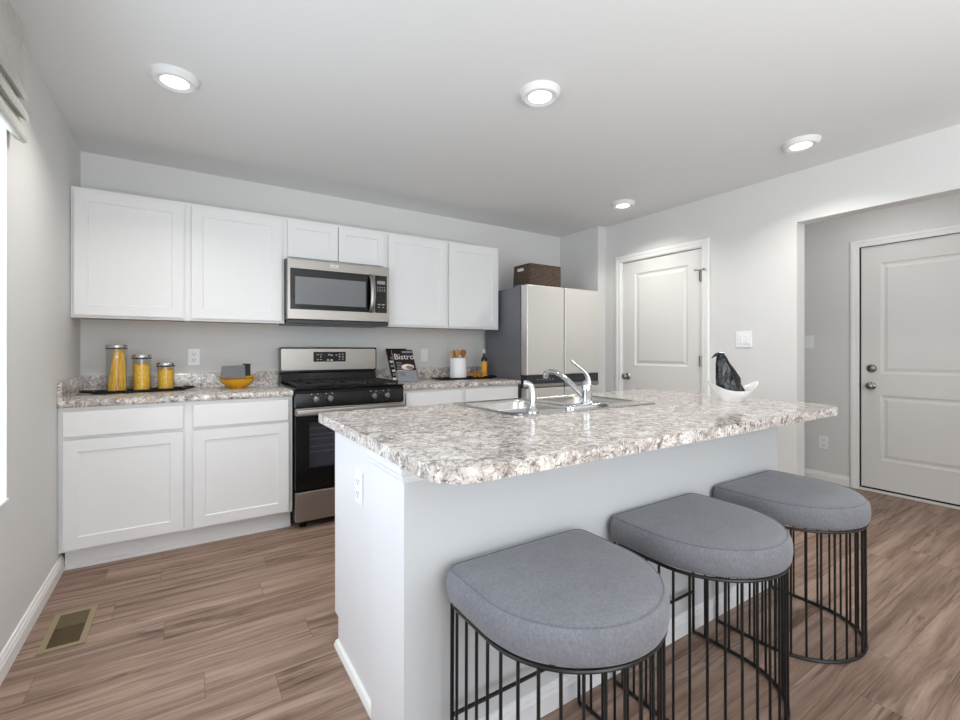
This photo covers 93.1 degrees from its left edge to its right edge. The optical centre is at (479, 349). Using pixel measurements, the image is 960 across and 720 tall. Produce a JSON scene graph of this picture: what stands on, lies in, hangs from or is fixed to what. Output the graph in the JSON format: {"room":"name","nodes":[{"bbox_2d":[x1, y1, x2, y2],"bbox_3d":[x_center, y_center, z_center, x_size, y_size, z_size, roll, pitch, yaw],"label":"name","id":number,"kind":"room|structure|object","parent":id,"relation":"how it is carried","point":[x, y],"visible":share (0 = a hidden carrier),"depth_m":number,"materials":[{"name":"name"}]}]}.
{"room":"kitchen","nodes":[
{"label":"kitchen","id":0,"kind":"room"},
{"bbox_2d":[0,44,80,652],"bbox_3d":[-0.694,-0.040,-0.092,0.140,2.440,7.000,0,0,-33],"label":"wall","id":1,"kind":"structure","parent":0,"point":[44,341],"depth_m":2.04,"materials":[{"name":"paint"}]},
{"bbox_2d":[0,121,8,507],"bbox_3d":[-1.314,-0.210,0.888,0.142,1.540,1.820,0,0,-33],"label":"window","id":2,"kind":"structure","parent":1,"relation":"in","point":[3,131],"depth_m":1.68,"materials":[{"name":"paint"}]},
{"bbox_2d":[0,0,28,142],"bbox_3d":[-1.242,-1.020,0.937,0.052,0.478,1.925,0,0,-33],"label":"roman shade","id":3,"kind":"object","parent":1,"relation":"attached to","point":[12,85],"visible":1,"depth_m":1.63,"materials":[{"name":"fabric"}]},
{"bbox_2d":[0,555,64,685],"bbox_3d":[-0.482,1.137,-0.278,0.015,0.085,6.459,0,0,-33],"label":"baseboard","id":4,"kind":"structure","parent":1,"relation":"attached to","point":[9,653],"depth_m":1.89,"materials":[{"name":"paint"}]},
{"bbox_2d":[81,151,559,384],"bbox_3d":[-0.820,-0.040,4.076,4.450,2.440,0.140,0,0,-33],"label":"wall","id":5,"kind":"structure","parent":0,"point":[219,344],"depth_m":3.46,"materials":[{"name":"paint"}]},
{"bbox_2d":[71,186,186,321],"bbox_3d":[-2.205,-0.569,2.904,0.568,0.762,0.324,0,0,-33],"label":"upper cabinet","id":6,"kind":"object","parent":5,"relation":"attached to","point":[129,252],"visible":0.98,"depth_m":2.76,"materials":[{"name":"paint"}]},
{"bbox_2d":[84,371,276,389],"bbox_3d":[-2.043,0.215,3.189,1.150,0.102,0.018,0,0,-33],"label":"backsplash","id":7,"kind":"structure","parent":5,"relation":"attached to","point":[91,382],"depth_m":3.18,"materials":[{"name":"stone"}]},
{"bbox_2d":[188,349,199,364],"bbox_3d":[-2.019,0.051,3.212,0.072,0.117,0.008,0,0,-33],"label":"wall outlet","id":8,"kind":"object","parent":5,"relation":"attached to","point":[193,354],"visible":1,"depth_m":3.21,"materials":[{"name":"white plastic"}]},
{"bbox_2d":[187,203,283,323],"bbox_3d":[-1.722,-0.569,3.216,0.582,0.762,0.324,0,0,-33],"label":"upper cabinet","id":9,"kind":"object","parent":5,"relation":"attached to","point":[235,258],"visible":1,"depth_m":3.07,"materials":[{"name":"paint"}]},
{"bbox_2d":[284,217,385,267],"bbox_3d":[-1.157,-0.801,3.581,0.762,0.298,0.324,0,0,-33],"label":"upper cabinet","id":10,"kind":"object","parent":5,"relation":"attached to","point":[303,239],"visible":0.87,"depth_m":3.42,"materials":[{"name":"paint"}]},
{"bbox_2d":[279,258,388,327],"bbox_3d":[-1.122,-0.418,3.526,0.750,0.462,0.450,0,0,-33],"label":"microwave","id":11,"kind":"object","parent":10,"relation":"attached to","point":[316,293],"visible":0.97,"depth_m":3.36,"materials":[{"name":"metal"}]},
{"bbox_2d":[383,232,445,328],"bbox_3d":[-0.604,-0.569,3.938,0.556,0.762,0.324,0,0,-33],"label":"upper cabinet","id":12,"kind":"object","parent":5,"relation":"attached to","point":[416,265],"visible":0.85,"depth_m":3.80,"materials":[{"name":"paint"}]},
{"bbox_2d":[421,349,427,360],"bbox_3d":[-0.513,0.048,4.184,0.072,0.117,0.010,0,0,-33],"label":"light switch","id":13,"kind":"object","parent":5,"relation":"attached to","point":[424,352],"visible":1,"depth_m":4.18,"materials":[{"name":"white plastic"}]},
{"bbox_2d":[375,366,480,378],"bbox_3d":[-0.444,0.215,4.222,1.108,0.102,0.018,0,0,-33],"label":"backsplash","id":14,"kind":"structure","parent":5,"relation":"attached to","point":[423,373],"depth_m":4.21,"materials":[{"name":"stone"}]},
{"bbox_2d":[433,241,497,329],"bbox_3d":[-0.137,-0.569,4.240,0.556,0.762,0.324,0,0,-33],"label":"upper cabinet","id":15,"kind":"object","parent":5,"relation":"attached to","point":[471,270],"visible":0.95,"depth_m":4.10,"materials":[{"name":"paint"}]},
{"bbox_2d":[0,486,959,719],"bbox_3d":[1.617,1.220,1.399,5.640,0.080,7.280,0,0,-33],"label":"floor","id":16,"kind":"structure","parent":0,"point":[245,627],"depth_m":1.81,"materials":[{"name":"wood"}]},
{"bbox_2d":[35,605,97,655],"bbox_3d":[-1.737,1.177,1.926,0.147,0.004,0.322,0,0,-33],"label":"floor vent","id":17,"kind":"object","parent":16,"relation":"in","point":[70,628],"visible":1,"depth_m":1.91,"materials":[{"name":"brown metal"}]},
{"bbox_2d":[58,402,187,570],"bbox_3d":[-2.121,0.742,2.776,0.570,0.876,0.628,0,0,-33],"label":"base cabinet","id":18,"kind":"object","parent":16,"relation":"on","point":[123,469],"visible":0.98,"depth_m":2.51,"materials":[{"name":"paint"}]},
{"bbox_2d":[188,396,291,545],"bbox_3d":[-1.639,0.742,3.087,0.578,0.876,0.628,0,0,-33],"label":"base cabinet","id":19,"kind":"object","parent":16,"relation":"on","point":[240,450],"visible":0.95,"depth_m":2.82,"materials":[{"name":"paint"}]},
{"bbox_2d":[57,371,292,407],"bbox_3d":[-1.876,0.234,2.930,1.150,0.140,0.636,0,0,-33],"label":"countertop","id":20,"kind":"structure","parent":19,"relation":"on","point":[208,387],"depth_m":2.85,"materials":[{"name":"stone"}]},
{"bbox_2d":[79,385,195,393],"bbox_3d":[-2.152,0.253,2.888,0.593,0.024,0.150,0,0,-41],"label":"serving tray","id":21,"kind":"object","parent":20,"relation":"on","point":[155,389],"visible":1,"depth_m":2.82,"materials":[{"name":"black paint"}]},
{"bbox_2d":[105,345,127,348],"bbox_3d":[-2.237,0.113,2.801,0.111,0.291,0.111,0,0,-33],"label":"canister","id":22,"kind":"object","parent":21,"relation":"on","point":[106,346],"visible":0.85,"depth_m":2.76,"materials":[{"name":"silver metal"}]},
{"bbox_2d":[107,350,125,390],"bbox_3d":[-2.238,0.126,2.802,0.088,0.249,0.090,0,0,19],"label":"spaghetti","id":23,"kind":"object","parent":22,"relation":"in","point":[117,379],"visible":0.92,"depth_m":2.79,"materials":[{"name":"yellow food"}]},
{"bbox_2d":[131,354,151,358],"bbox_3d":[-2.146,0.144,2.886,0.106,0.229,0.106,0,0,-33],"label":"canister","id":24,"kind":"object","parent":21,"relation":"on","point":[141,356],"visible":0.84,"depth_m":2.85,"materials":[{"name":"silver metal"}]},
{"bbox_2d":[133,363,150,389],"bbox_3d":[-2.146,0.167,2.886,0.091,0.170,0.091,0,0,-33],"label":"pasta","id":25,"kind":"object","parent":24,"relation":"in","point":[141,371],"visible":0.99,"depth_m":2.85,"materials":[{"name":"yellow food"}]},
{"bbox_2d":[156,362,174,366],"bbox_3d":[-2.053,0.170,2.972,0.103,0.177,0.103,0,0,-33],"label":"canister","id":26,"kind":"object","parent":21,"relation":"on","point":[159,364],"visible":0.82,"depth_m":2.94,"materials":[{"name":"silver metal"}]},
{"bbox_2d":[158,368,173,388],"bbox_3d":[-2.053,0.185,2.972,0.088,0.135,0.088,0,0,-33],"label":"pasta","id":27,"kind":"object","parent":26,"relation":"in","point":[165,375],"visible":1,"depth_m":2.94,"materials":[{"name":"yellow food"}]},
{"bbox_2d":[219,378,254,388],"bbox_3d":[-1.682,0.231,3.156,0.224,0.068,0.224,0,0,-33],"label":"bowl","id":28,"kind":"object","parent":20,"relation":"on","point":[231,383],"visible":0.96,"depth_m":3.08,"materials":[{"name":"yellow ceramic"}]},
{"bbox_2d":[220,375,254,378],"bbox_3d":[-1.682,0.211,3.156,0.216,0.066,0.216,0,0,-33],"label":"bowl","id":29,"kind":"object","parent":28,"relation":"in","point":[251,376],"visible":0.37,"depth_m":3.10,"materials":[{"name":"yellow ceramic"}]},
{"bbox_2d":[221,365,245,377],"bbox_3d":[-1.658,0.147,3.057,0.146,0.088,0.052,0,0,-30],"label":"folded napkin","id":30,"kind":"object","parent":29,"relation":"in","point":[236,371],"visible":1,"depth_m":3.04,"materials":[{"name":"grey fabric"}]},
{"bbox_2d":[242,364,250,375],"bbox_3d":[-1.629,0.144,3.172,0.043,0.095,0.090,0,0,-33],"label":"box","id":31,"kind":"object","parent":29,"relation":"in","point":[247,366],"visible":0.64,"depth_m":3.13,"materials":[{"name":"grey cardboard"}]},
{"bbox_2d":[278,347,403,526],"bbox_3d":[-1.042,0.580,3.413,0.766,1.200,0.672,0,0,-33],"label":"range","id":32,"kind":"object","parent":16,"relation":"on","point":[321,379],"visible":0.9,"depth_m":3.10,"materials":[{"name":"silver metal"}]},
{"bbox_2d":[309,422,334,467],"bbox_3d":[-0.901,0.632,3.187,0.580,0.305,0.003,0,0,-33],"label":"oven window","id":33,"kind":"structure","parent":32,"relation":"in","point":[321,438],"depth_m":3.07,"materials":[{"name":"black glass"}]},
{"bbox_2d":[279,382,403,392],"bbox_3d":[-1.047,0.269,3.420,0.766,0.031,0.595,0,0,-33],"label":"cooktop","id":34,"kind":"object","parent":32,"relation":"in","point":[337,387],"depth_m":3.19,"materials":[{"name":"black metal"}]},
{"bbox_2d":[401,387,462,406],"bbox_3d":[-0.517,0.742,3.812,0.528,0.876,0.628,0,0,-33],"label":"base cabinet","id":35,"kind":"object","parent":16,"relation":"on","point":[443,395],"visible":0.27,"depth_m":3.54,"materials":[{"name":"paint"}]},
{"bbox_2d":[463,385,517,401],"bbox_3d":[-0.059,0.742,4.108,0.564,0.876,0.628,0,0,-33],"label":"base cabinet","id":36,"kind":"object","parent":16,"relation":"on","point":[481,393],"visible":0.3,"depth_m":3.83,"materials":[{"name":"paint"}]},
{"bbox_2d":[375,366,520,389],"bbox_3d":[-0.277,0.234,3.963,1.108,0.140,0.636,0,0,-33],"label":"countertop","id":37,"kind":"structure","parent":36,"relation":"on","point":[425,381],"depth_m":3.94,"materials":[{"name":"stone"}]},
{"bbox_2d":[385,349,405,379],"bbox_3d":[-0.684,0.129,3.853,0.188,0.280,0.165,0,0,-33],"label":"magazine","id":38,"kind":"object","parent":37,"relation":"on","point":[388,351],"visible":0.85,"depth_m":3.81,"materials":[{"name":"paper"}]},
{"bbox_2d":[391,350,418,381],"bbox_3d":[-0.633,0.134,3.838,0.188,0.270,0.156,0,0,-33],"label":"magazine","id":39,"kind":"object","parent":37,"relation":"on","point":[403,360],"visible":1,"depth_m":3.83,"materials":[{"name":"paper"}]},
{"bbox_2d":[396,370,417,381],"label":"picture","id":40,"kind":"object","parent":39,"relation":"attached to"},
{"bbox_2d":[401,364,413,369],"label":"picture","id":41,"kind":"object","parent":39,"relation":"attached to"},
{"bbox_2d":[431,375,495,379],"bbox_3d":[-0.139,0.253,4.164,0.674,0.024,0.170,0,0,-33],"label":"serving tray","id":42,"kind":"object","parent":37,"relation":"on","point":[488,376],"visible":0.91,"depth_m":4.10,"materials":[{"name":"black paint"}]},
{"bbox_2d":[450,358,466,377],"bbox_3d":[-0.198,0.166,4.144,0.152,0.185,0.152,0,0,-33],"label":"utensil crock","id":43,"kind":"object","parent":42,"relation":"on","point":[458,366],"visible":0.88,"depth_m":4.08,"materials":[{"name":"white ceramic"}]},
{"bbox_2d":[460,349,465,357],"bbox_3d":[-0.156,0.120,4.142,0.070,0.250,0.014,0,0,-26],"label":"wooden spoon","id":44,"kind":"object","parent":43,"relation":"in","point":[462,352],"visible":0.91,"depth_m":4.13,"materials":[{"name":"brown wood"}]},
{"bbox_2d":[481,349,486,376],"bbox_3d":[0.039,0.125,4.303,0.059,0.266,0.059,0,0,-33],"label":"oil bottle","id":45,"kind":"object","parent":42,"relation":"on","point":[483,359],"visible":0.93,"depth_m":4.28,"materials":[{"name":"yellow glass"}]},
{"bbox_2d":[486,284,598,397],"bbox_3d":[0.606,0.300,4.475,0.896,1.760,0.666,0,0,-33],"label":"refrigerator","id":46,"kind":"object","parent":16,"relation":"on","point":[541,328],"visible":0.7,"depth_m":4.17,"materials":[{"name":"metal"}]},
{"bbox_2d":[513,263,560,287],"bbox_3d":[0.542,-0.675,4.312,0.411,0.223,0.256,0,0,-33],"label":"basket","id":47,"kind":"object","parent":46,"relation":"on","point":[529,273],"visible":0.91,"depth_m":4.20,"materials":[{"name":"wicker"}]},
{"bbox_2d":[334,403,777,719],"bbox_3d":[0.461,0.742,2.092,2.101,0.876,0.786,0,0,-33],"label":"kitchen island","id":48,"kind":"object","parent":16,"relation":"on","point":[395,553],"visible":0.47,"depth_m":1.42,"materials":[{"name":"paint"}]},
{"bbox_2d":[355,468,362,506],"bbox_3d":[-0.424,0.480,1.588,0.008,0.117,0.072,0,0,-33],"label":"wall outlet","id":49,"kind":"object","parent":48,"relation":"attached to","point":[358,474],"visible":1,"depth_m":1.57,"materials":[{"name":"white plastic"}]},
{"bbox_2d":[356,476,359,486],"bbox_3d":[-0.426,0.459,1.586,0.003,0.028,0.034,0,0,-33],"label":"receptacle","id":50,"kind":"object","parent":49,"relation":"attached to","point":[357,477],"depth_m":1.58,"materials":[{"name":"white plastic"}]},
{"bbox_2d":[356,488,359,498],"bbox_3d":[-0.426,0.501,1.586,0.003,0.028,0.034,0,0,-33],"label":"receptacle","id":51,"kind":"object","parent":49,"relation":"attached to","point":[357,489],"depth_m":1.58,"materials":[{"name":"white plastic"}]},
{"bbox_2d":[319,389,837,484],"bbox_3d":[0.525,0.285,2.039,2.160,0.038,1.110,0,0,-33],"label":"island countertop","id":52,"kind":"structure","parent":48,"relation":"on","point":[449,443],"depth_m":1.54,"materials":[{"name":"stone"}]},
{"bbox_2d":[453,394,654,416],"bbox_3d":[0.371,0.351,2.251,0.880,0.186,0.542,0,0,-33],"label":"sink","id":53,"kind":"object","parent":52,"relation":"in","point":[554,404],"visible":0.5,"depth_m":2.30,"materials":[{"name":"metal"}]},
{"bbox_2d":[523,380,538,412],"bbox_3d":[0.215,0.195,1.910,0.065,0.133,0.052,0,0,5],"label":"sprayer","id":54,"kind":"object","parent":53,"relation":"on","point":[532,409],"visible":1,"depth_m":1.90,"materials":[{"name":"silver metal"}]},
{"bbox_2d":[543,359,608,408],"bbox_3d":[0.422,0.152,2.185,0.260,0.218,0.304,0,0,-33],"label":"faucet","id":55,"kind":"object","parent":52,"relation":"on","point":[585,392],"visible":1,"depth_m":2.07,"materials":[{"name":"silver metal"}]},
{"bbox_2d":[707,381,757,401],"bbox_3d":[1.316,0.214,2.372,0.260,0.104,0.160,0,0,0],"label":"dish","id":56,"kind":"object","parent":52,"relation":"on","point":[723,394],"visible":0.97,"depth_m":2.33,"materials":[{"name":"white ceramic"}]},
{"bbox_2d":[711,352,744,390],"bbox_3d":[1.287,0.131,2.365,0.166,0.237,0.082,0,0,0],"label":"napkin","id":57,"kind":"object","parent":56,"relation":"in","point":[727,377],"visible":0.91,"depth_m":2.34,"materials":[{"name":"grey fabric"}]},
{"bbox_2d":[446,529,669,719],"bbox_3d":[0.241,0.881,1.200,0.532,0.595,0.474,0,0,-33],"label":"bar stool","id":58,"kind":"object","parent":16,"relation":"on","point":[580,600],"visible":1,"depth_m":1.08,"materials":[{"name":"fabric"}]},
{"bbox_2d":[610,493,793,719],"bbox_3d":[0.798,0.881,1.579,0.532,0.595,0.474,0,0,-33],"label":"bar stool","id":59,"kind":"object","parent":16,"relation":"on","point":[694,533],"visible":0.98,"depth_m":1.44,"materials":[{"name":"grey fabric"}]},
{"bbox_2d":[713,470,870,663],"bbox_3d":[1.353,0.881,1.937,0.532,0.595,0.474,0,0,-33],"label":"bar stool","id":60,"kind":"object","parent":16,"relation":"on","point":[793,500],"visible":0.93,"depth_m":1.78,"materials":[{"name":"grey fabric"}]},
{"bbox_2d":[10,0,959,236],"bbox_3d":[1.617,-1.310,1.399,5.640,0.100,7.280,0,0,-33],"label":"ceiling","id":61,"kind":"structure","parent":0,"point":[412,105],"depth_m":2.22,"materials":[{"name":"paint"}]},
{"bbox_2d":[148,63,199,93],"bbox_3d":[-1.409,-1.244,2.101,0.200,0.032,0.200,0,0,-33],"label":"recessed light","id":62,"kind":"object","parent":61,"relation":"in","point":[172,78],"visible":1,"depth_m":2.07,"materials":[{"name":"paint"}]},
{"bbox_2d":[519,80,560,106],"bbox_3d":[0.293,-1.244,2.223,0.200,0.032,0.200,0,0,-33],"label":"recessed light","id":63,"kind":"object","parent":61,"relation":"in","point":[538,93],"visible":1,"depth_m":2.19,"materials":[{"name":"paint"}]},
{"bbox_2d":[611,199,634,209],"bbox_3d":[1.227,-1.244,3.905,0.200,0.032,0.200,0,0,-33],"label":"recessed light","id":64,"kind":"object","parent":61,"relation":"in","point":[624,203],"visible":1,"depth_m":3.86,"materials":[{"name":"paint"}]},
{"bbox_2d":[781,134,821,152],"bbox_3d":[1.946,-1.244,2.758,0.200,0.032,0.200,0,0,-33],"label":"recessed light","id":65,"kind":"object","parent":61,"relation":"in","point":[802,143],"visible":1,"depth_m":2.73,"materials":[{"name":"paint"}]},
{"bbox_2d":[560,124,959,475],"bbox_3d":[2.891,-0.040,2.222,0.227,2.440,7.000,0,0,-33],"label":"wall","id":66,"kind":"structure","parent":0,"point":[755,232],"depth_m":3.37,"materials":[{"name":"paint"}]},
{"bbox_2d":[615,237,709,393],"bbox_3d":[1.656,0.127,4.177,0.180,2.106,0.971,0,0,-33],"label":"door","id":67,"kind":"structure","parent":66,"relation":"in","point":[662,295],"depth_m":4.11,"materials":[{"name":"paint"}]},
{"bbox_2d":[736,331,751,346],"bbox_3d":[2.039,-0.082,3.519,0.010,0.122,0.122,0,0,-33],"label":"light switch","id":68,"kind":"object","parent":66,"relation":"attached to","point":[743,338],"visible":1,"depth_m":3.51,"materials":[{"name":"white plastic"}]},
{"bbox_2d":[804,193,959,486],"bbox_3d":[3.601,-0.040,3.395,0.120,2.440,3.400,0,0,-33],"label":"wall","id":69,"kind":"structure","parent":0,"point":[826,243],"depth_m":4.02,"materials":[{"name":"paint"}]},
{"bbox_2d":[805,336,813,347],"bbox_3d":[3.020,-0.072,4.175,0.010,0.117,0.072,0,0,-33],"label":"light switch","id":70,"kind":"object","parent":69,"relation":"attached to","point":[809,340],"visible":1,"depth_m":4.17,"materials":[{"name":"white plastic"}]},
{"bbox_2d":[819,435,827,449],"bbox_3d":[3.082,0.831,4.081,0.008,0.117,0.072,0,0,-33],"label":"wall outlet","id":71,"kind":"object","parent":69,"relation":"attached to","point":[823,440],"visible":1,"depth_m":4.08,"materials":[{"name":"white plastic"}]},
{"bbox_2d":[804,468,849,486],"bbox_3d":[2.903,1.137,4.352,0.015,0.085,1.035,0,0,-33],"label":"baseboard","id":72,"kind":"structure","parent":69,"relation":"attached to","point":[842,480],"depth_m":4.04,"materials":[{"name":"paint"}]},
{"bbox_2d":[850,224,959,509],"bbox_3d":[3.503,0.125,3.495,0.176,2.110,1.049,0,0,-33],"label":"door","id":73,"kind":"structure","parent":69,"relation":"in","point":[905,287],"depth_m":3.62,"materials":[{"name":"paint"}]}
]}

